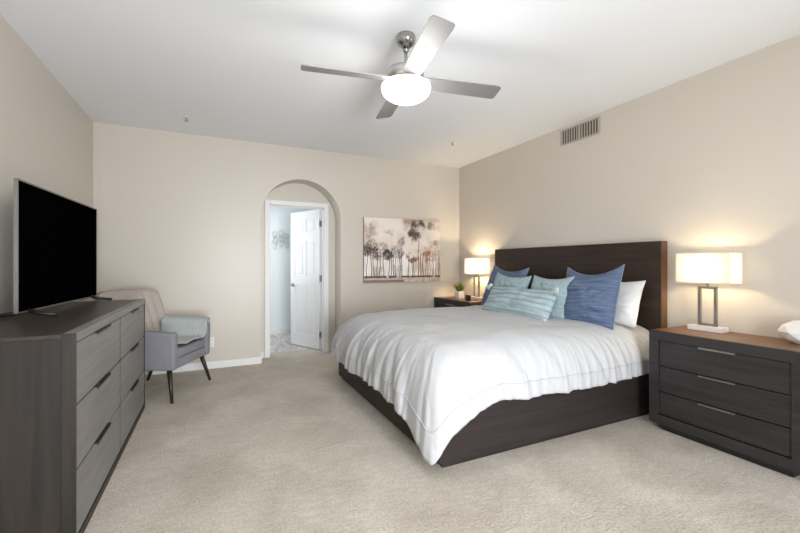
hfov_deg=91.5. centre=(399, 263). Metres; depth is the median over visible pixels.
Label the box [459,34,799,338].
wall
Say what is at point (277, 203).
trim
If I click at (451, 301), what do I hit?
nightstand
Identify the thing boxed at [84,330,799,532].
floor
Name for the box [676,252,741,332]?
table lamp
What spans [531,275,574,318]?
cushion
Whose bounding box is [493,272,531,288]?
cushion
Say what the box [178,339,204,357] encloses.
seat cushion
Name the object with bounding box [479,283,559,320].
cushion
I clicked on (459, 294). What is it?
potted plant
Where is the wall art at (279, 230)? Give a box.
[271,230,288,249]
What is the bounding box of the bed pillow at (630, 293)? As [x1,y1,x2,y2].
[614,280,645,327]
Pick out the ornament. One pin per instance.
(790, 331)
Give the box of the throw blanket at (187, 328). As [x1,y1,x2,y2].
[160,315,210,343]
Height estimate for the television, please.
0.760 m
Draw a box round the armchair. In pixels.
[95,289,210,403]
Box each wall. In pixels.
[0,14,92,313]
[93,122,458,363]
[261,183,334,357]
[270,206,321,328]
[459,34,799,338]
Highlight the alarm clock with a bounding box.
[465,294,470,300]
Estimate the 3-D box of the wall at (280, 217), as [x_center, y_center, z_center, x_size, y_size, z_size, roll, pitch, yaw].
[-1.666,-0.060,6.311,2.600,2.600,1.768,0,0,-25]
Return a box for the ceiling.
[0,0,799,167]
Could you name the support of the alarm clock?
on the nightstand at (451, 301)
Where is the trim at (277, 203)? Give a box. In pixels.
[265,199,327,357]
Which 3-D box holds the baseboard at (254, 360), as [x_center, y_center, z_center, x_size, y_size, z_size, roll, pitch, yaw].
[-1.161,1.198,5.130,4.640,0.085,0.014,0,0,-25]
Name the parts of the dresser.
panel, drawer, drawer, drawer, handle, handle, handle, rail, rail, drawer, drawer, drawer, handle, handle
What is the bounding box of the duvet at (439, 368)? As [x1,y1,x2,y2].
[331,305,648,464]
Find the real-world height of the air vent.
0.170 m
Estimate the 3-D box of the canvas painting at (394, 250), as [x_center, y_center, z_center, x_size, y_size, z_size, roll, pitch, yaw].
[0.048,-0.197,5.691,1.232,0.918,0.035,0,0,-25]
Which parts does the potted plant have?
pot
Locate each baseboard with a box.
[145,357,260,375]
[270,326,321,333]
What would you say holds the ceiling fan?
hanging from the ceiling
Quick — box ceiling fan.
[301,15,500,118]
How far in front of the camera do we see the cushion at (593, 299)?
3.38 m
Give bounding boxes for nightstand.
[434,296,481,307]
[649,326,799,477]
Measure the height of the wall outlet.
0.120 m
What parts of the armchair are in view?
backrest, leg, armrest, leg, seat, armrest, leg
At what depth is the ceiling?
2.89 m
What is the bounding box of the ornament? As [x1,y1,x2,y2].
[778,320,799,344]
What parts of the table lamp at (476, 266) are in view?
open frame, lamp shade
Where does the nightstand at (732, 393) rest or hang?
on the floor
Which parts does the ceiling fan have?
blade, blade, lamp shade, blade, blade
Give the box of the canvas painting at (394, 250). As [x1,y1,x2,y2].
[363,217,439,282]
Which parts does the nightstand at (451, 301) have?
drawer, frame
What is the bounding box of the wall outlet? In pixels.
[210,337,213,346]
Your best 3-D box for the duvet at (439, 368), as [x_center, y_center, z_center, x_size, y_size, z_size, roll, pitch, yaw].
[0.681,0.829,3.772,2.293,0.690,2.369,0,0,-25]
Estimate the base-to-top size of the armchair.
0.990 m
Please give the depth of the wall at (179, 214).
4.71 m
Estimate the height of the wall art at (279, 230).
0.356 m
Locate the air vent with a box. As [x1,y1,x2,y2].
[560,116,599,145]
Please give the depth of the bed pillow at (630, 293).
3.33 m
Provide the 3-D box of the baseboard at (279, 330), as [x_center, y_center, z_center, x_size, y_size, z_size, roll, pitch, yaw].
[-2.007,1.195,7.031,2.400,0.090,0.015,0,0,-25]
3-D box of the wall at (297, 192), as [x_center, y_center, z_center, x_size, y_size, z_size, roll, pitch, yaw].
[-1.414,-0.135,5.389,1.230,2.750,0.110,0,0,-25]
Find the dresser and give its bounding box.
[0,299,144,532]
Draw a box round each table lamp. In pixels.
[465,258,488,299]
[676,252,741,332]
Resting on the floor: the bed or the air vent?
the bed
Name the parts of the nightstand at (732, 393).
handle, handle, handle, drawer, drawer, drawer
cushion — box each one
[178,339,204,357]
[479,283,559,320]
[481,265,528,304]
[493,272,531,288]
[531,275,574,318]
[564,264,624,329]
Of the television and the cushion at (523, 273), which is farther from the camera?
the cushion at (523, 273)
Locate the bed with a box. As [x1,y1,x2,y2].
[339,241,666,467]
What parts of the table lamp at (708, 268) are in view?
open frame, lamp shade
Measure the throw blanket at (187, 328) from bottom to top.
0.257 m
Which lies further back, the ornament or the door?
the door
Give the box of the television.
[0,178,111,317]
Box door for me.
[289,209,321,349]
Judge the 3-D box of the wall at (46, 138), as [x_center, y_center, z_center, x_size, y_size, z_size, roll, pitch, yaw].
[-1.849,-0.135,1.027,0.120,2.750,7.040,0,0,-25]
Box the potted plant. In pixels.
[453,282,464,298]
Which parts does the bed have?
foot rail, rail, headboard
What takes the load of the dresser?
on the floor
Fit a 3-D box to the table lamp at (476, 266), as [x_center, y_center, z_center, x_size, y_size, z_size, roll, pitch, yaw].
[1.085,0.208,5.529,0.162,0.586,0.358,0,0,-25]

